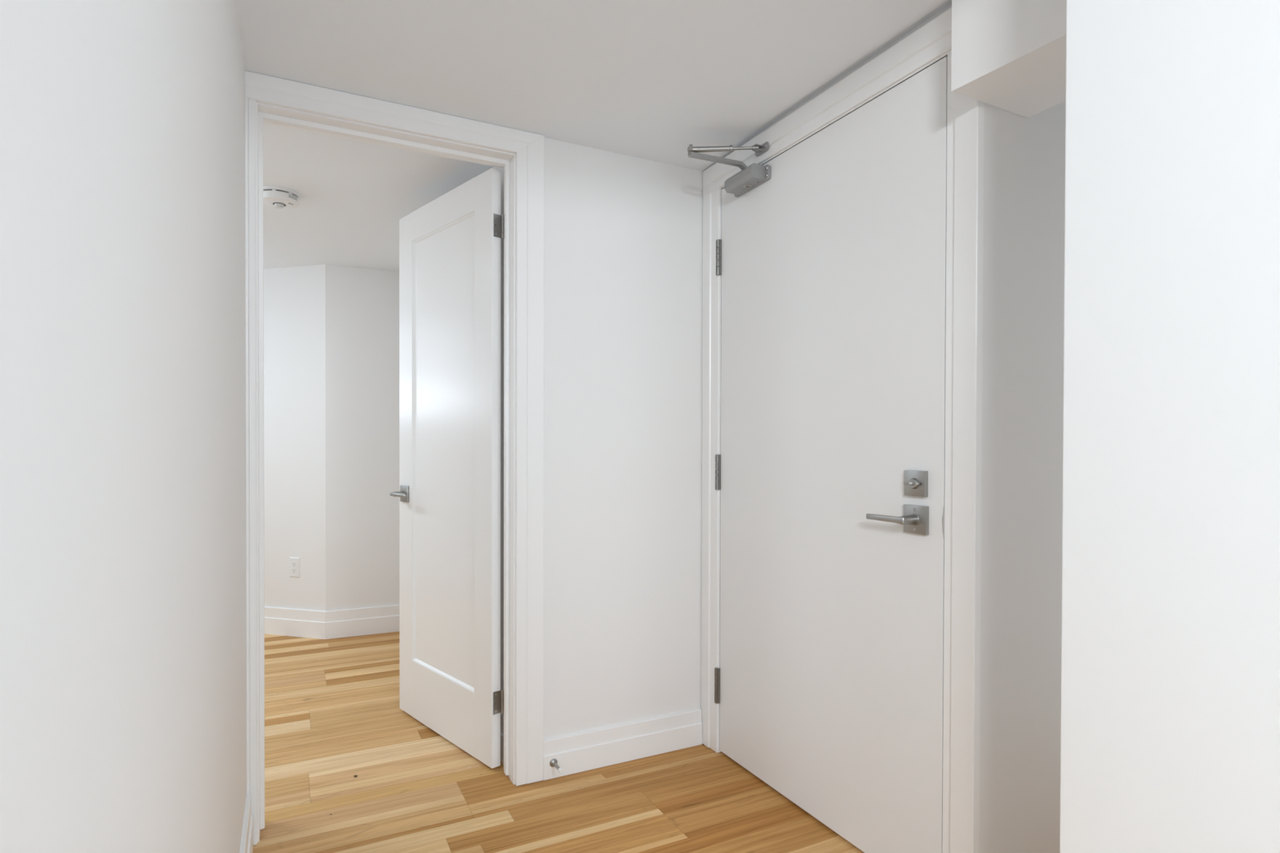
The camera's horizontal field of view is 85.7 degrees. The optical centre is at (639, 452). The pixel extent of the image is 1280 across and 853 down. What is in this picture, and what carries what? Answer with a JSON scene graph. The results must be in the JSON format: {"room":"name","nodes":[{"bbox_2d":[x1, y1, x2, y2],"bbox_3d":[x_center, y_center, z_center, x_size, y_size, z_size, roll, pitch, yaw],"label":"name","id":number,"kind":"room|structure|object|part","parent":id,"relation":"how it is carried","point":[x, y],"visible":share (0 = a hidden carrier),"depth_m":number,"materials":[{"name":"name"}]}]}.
{"room":"apartment entryway","nodes":[
{"label":"apartment entryway","id":0,"kind":"room"},
{"bbox_2d":[0,0,246,852],"bbox_3d":[-0.612,0.034,0.837,0.119,2.140,2.350,0,1,-27],"label":"wall","id":1,"kind":"structure","parent":0,"point":[123,589],"depth_m":0.48,"materials":[{"name":"white paint"}]},
{"bbox_2d":[239,794,253,852],"bbox_3d":[-0.549,1.029,0.868,0.016,0.149,2.331,0,1,-27],"label":"baseboard","id":2,"kind":"structure","parent":1,"relation":"attached to","point":[246,840],"depth_m":1.79,"materials":[{"name":"white paint"}]},
{"bbox_2d":[263,264,399,611],"bbox_3d":[-2.603,-0.010,4.426,2.960,2.155,0.884,0,1,1],"label":"wall","id":3,"kind":"structure","parent":0,"point":[331,332],"depth_m":4.04,"materials":[{"name":"white paint"}]},
{"bbox_2d":[289,556,300,577],"bbox_3d":[-2.019,0.671,4.030,0.071,0.117,0.008,0,1,15],"label":"wall outlet","id":4,"kind":"object","parent":3,"relation":"attached to","point":[295,562],"visible":1,"depth_m":4.03,"materials":[{"name":"white plastic"}]},
{"bbox_2d":[291,561,296,573],"bbox_3d":[-2.020,0.671,4.027,0.034,0.067,0.002,0,1,15],"label":"receptacle","id":5,"kind":"object","parent":4,"relation":"attached to","point":[293,563],"depth_m":4.03,"materials":[{"name":"grey plastic"}]},
{"bbox_2d":[264,604,399,639],"bbox_3d":[-2.717,0.990,4.245,2.705,0.158,0.288,0,1,9],"label":"baseboard","id":6,"kind":"structure","parent":3,"relation":"attached to","point":[311,624],"depth_m":4.03,"materials":[{"name":"white paint"}]},
{"bbox_2d":[492,166,503,689],"bbox_3d":[-0.889,0.004,3.372,0.114,2.155,2.180,0,1,-27],"label":"wall","id":7,"kind":"structure","parent":0,"point":[495,167],"depth_m":2.47,"materials":[{"name":"white paint"}]},
{"bbox_2d":[389,168,504,768],"bbox_3d":[-0.746,0.054,2.588,0.099,2.043,0.783,0,1,-44],"label":"door","id":8,"kind":"structure","parent":7,"relation":"in","point":[449,493],"depth_m":2.55,"materials":[{"name":"white wood"}]},
{"bbox_3d":[-0.970,0.170,2.763,0.015,0.014,0.132,0,1,-43],"label":"lever","id":9,"kind":"part","parent":8,"relation":"part of","materials":[{"name":"silver metal"}]},
{"bbox_3d":[-0.968,0.169,2.836,0.009,0.068,0.068,0,1,-43],"label":"handle","id":10,"kind":"part","parent":8,"relation":"part of","materials":[{"name":"silver metal"}]},
{"bbox_3d":[-0.739,-0.910,2.615,0.035,0.116,0.499,0,1,-43],"label":"rail","id":11,"kind":"part","parent":8,"relation":"part of","materials":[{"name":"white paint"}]},
{"bbox_3d":[-0.744,0.961,2.632,0.035,0.229,0.499,0,1,-43],"label":"rail","id":12,"kind":"part","parent":8,"relation":"part of","materials":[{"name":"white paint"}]},
{"bbox_3d":[-0.743,-0.003,2.622,0.026,1.699,0.497,0,1,-43],"label":"panel","id":13,"kind":"part","parent":8,"relation":"part of","materials":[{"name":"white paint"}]},
{"bbox_2d":[500,712,503,764],"bbox_3d":[-0.912,1.003,3.276,0.016,0.158,1.987,0,1,-27],"label":"baseboard","id":14,"kind":"structure","parent":7,"relation":"attached to","point":[501,714],"depth_m":2.42,"materials":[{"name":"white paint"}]},
{"bbox_2d":[253,631,864,852],"bbox_3d":[-0.484,1.132,1.109,4.550,0.060,10.000,0,1,-27],"label":"floor","id":15,"kind":"structure","parent":0,"point":[333,715],"depth_m":2.21,"materials":[{"name":"honey oak wood"},{"name":"light maple wood"},{"name":"medium brown oak wood"}]},
{"bbox_2d":[236,0,951,271],"bbox_3d":[-1.008,-1.110,2.868,3.980,0.110,6.350,0,1,-27],"label":"ceiling","id":16,"kind":"structure","parent":0,"point":[651,80],"depth_m":1.90,"materials":[{"name":"white paint"}]},
{"bbox_2d":[263,186,300,208],"bbox_3d":[-1.488,-1.040,2.845,0.157,0.061,0.157,0,1,-27],"label":"smoke detector","id":17,"kind":"object","parent":16,"relation":"attached to","point":[277,197],"visible":0.91,"depth_m":2.80,"materials":[{"name":"white plastic"}]},
{"bbox_2d":[263,189,298,198],"bbox_3d":[-1.487,-1.058,2.844,0.142,0.007,0.140,0,1,-27],"label":"vent","id":18,"kind":"object","parent":17,"relation":"attached to","point":[289,193],"depth_m":2.79,"materials":[{"name":"white plastic"}]},
{"bbox_2d":[951,0,1066,117],"bbox_3d":[0.884,-0.921,1.391,0.263,0.271,0.386,0,1,-27],"label":"ceiling beam","id":19,"kind":"structure","parent":16,"relation":"attached to","point":[1010,55],"depth_m":1.43,"materials":[{"name":"white paint"}]},
{"bbox_2d":[543,137,702,739],"bbox_3d":[-1.056,0.008,1.996,3.100,2.170,0.120,0,1,-27],"label":"wall","id":20,"kind":"structure","parent":0,"point":[624,233],"depth_m":2.43,"materials":[{"name":"white paint"}]},
{"bbox_2d":[244,70,544,844],"bbox_3d":[-0.757,0.022,2.147,0.909,2.139,0.153,0,1,-27],"label":"door frame","id":21,"kind":"structure","parent":20,"relation":"attached to","point":[268,100],"depth_m":2.25,"materials":[{"name":"white paint"}]},
{"bbox_3d":[-1.076,0.059,1.909,0.025,2.063,0.018,0,1,-27],"label":"casing leg","id":22,"kind":"part","parent":21,"relation":"part of","materials":[{"name":"white paint"}]},
{"bbox_3d":[-0.363,0.021,2.272,0.094,2.137,0.018,0,1,-27],"label":"casing leg","id":23,"kind":"part","parent":21,"relation":"part of","materials":[{"name":"white paint"}]},
{"bbox_2d":[549,758,563,773],"bbox_3d":[-0.275,1.040,2.280,0.027,0.027,0.071,0,1,-27],"label":"door stop","id":24,"kind":"object","parent":20,"relation":"attached to","point":[553,762],"visible":1,"depth_m":2.29,"materials":[{"name":"silver metal"}]},
{"bbox_3d":[-0.275,1.040,2.282,0.012,0.011,0.055,0,1,-27],"label":"rod","id":25,"kind":"part","parent":24,"relation":"part of","materials":[{"name":"silver metal"}]},
{"bbox_2d":[543,708,702,780],"bbox_3d":[-0.048,1.027,2.444,0.620,0.128,0.016,0,1,-27],"label":"baseboard","id":26,"kind":"structure","parent":20,"relation":"attached to","point":[576,753],"depth_m":2.43,"materials":[{"name":"white paint"}]},
{"bbox_2d":[742,4,1065,852],"bbox_3d":[0.933,0.010,2.292,0.946,2.170,1.158,0,1,-27],"label":"wall","id":27,"kind":"structure","parent":0,"point":[1024,157],"depth_m":1.63,"materials":[{"name":"white paint"}]},
{"bbox_2d":[714,56,946,852],"bbox_3d":[0.497,0.070,2.072,0.106,2.030,0.970,0,1,-27],"label":"door","id":28,"kind":"structure","parent":27,"relation":"in","point":[829,468],"depth_m":1.94,"materials":[{"name":"white paint"}]},
{"bbox_2d":[687,141,771,197],"bbox_3d":[0.276,-0.938,2.257,0.238,0.130,0.194,0,1,-27],"label":"door closer","id":29,"kind":"object","parent":28,"relation":"attached to","point":[752,176],"depth_m":2.24,"materials":[{"name":"silver metal"}]},
{"bbox_3d":[0.265,-0.951,2.267,0.218,0.041,0.022,0,1,-18],"label":"arm","id":30,"kind":"part","parent":29,"relation":"part of","materials":[{"name":"silver metal"}]},
{"bbox_3d":[0.340,-0.988,2.235,0.089,0.014,0.014,0,1,0],"label":"adjusting rod","id":31,"kind":"part","parent":29,"relation":"part of","materials":[{"name":"silver metal"}]},
{"bbox_3d":[0.376,-0.908,2.310,0.012,0.047,0.190,0,1,-27],"label":"mounting plate","id":32,"kind":"part","parent":29,"relation":"part of","materials":[{"name":"silver metal"}]},
{"bbox_3d":[0.618,0.166,1.733,0.014,0.017,0.124,0,1,-27],"label":"lever","id":33,"kind":"part","parent":28,"relation":"part of","materials":[{"name":"silver metal"}]},
{"bbox_3d":[0.684,0.166,1.710,0.011,0.070,0.070,0,1,-27],"label":"handle","id":34,"kind":"part","parent":28,"relation":"part of","materials":[{"name":"silver metal"}]},
{"bbox_2d":[701,7,984,852],"bbox_3d":[0.563,0.025,2.102,0.158,2.137,1.154,0,1,-27],"label":"door frame","id":35,"kind":"structure","parent":27,"relation":"attached to","point":[931,42],"depth_m":1.62,"materials":[{"name":"white paint"}]},
{"bbox_3d":[0.264,0.021,2.540,0.022,2.137,0.102,0,1,-27],"label":"casing leg","id":36,"kind":"part","parent":35,"relation":"part of","materials":[{"name":"white paint"}]},
{"bbox_3d":[0.725,0.165,1.643,0.009,0.077,0.002,0,1,-8],"label":"strike plate","id":37,"kind":"part","parent":35,"relation":"part of","materials":[{"name":"silver metal"}]},
{"bbox_3d":[0.750,0.030,1.586,0.022,2.137,0.065,0,1,-27],"label":"casing leg","id":38,"kind":"part","parent":35,"relation":"part of","materials":[{"name":"white paint"}]},
{"bbox_2d":[1059,0,1279,852],"bbox_3d":[1.406,0.028,0.998,1.280,2.160,0.806,0,1,-27],"label":"wall","id":39,"kind":"structure","parent":0,"point":[1170,713],"depth_m":0.94,"materials":[{"name":"white paint"}]}
]}

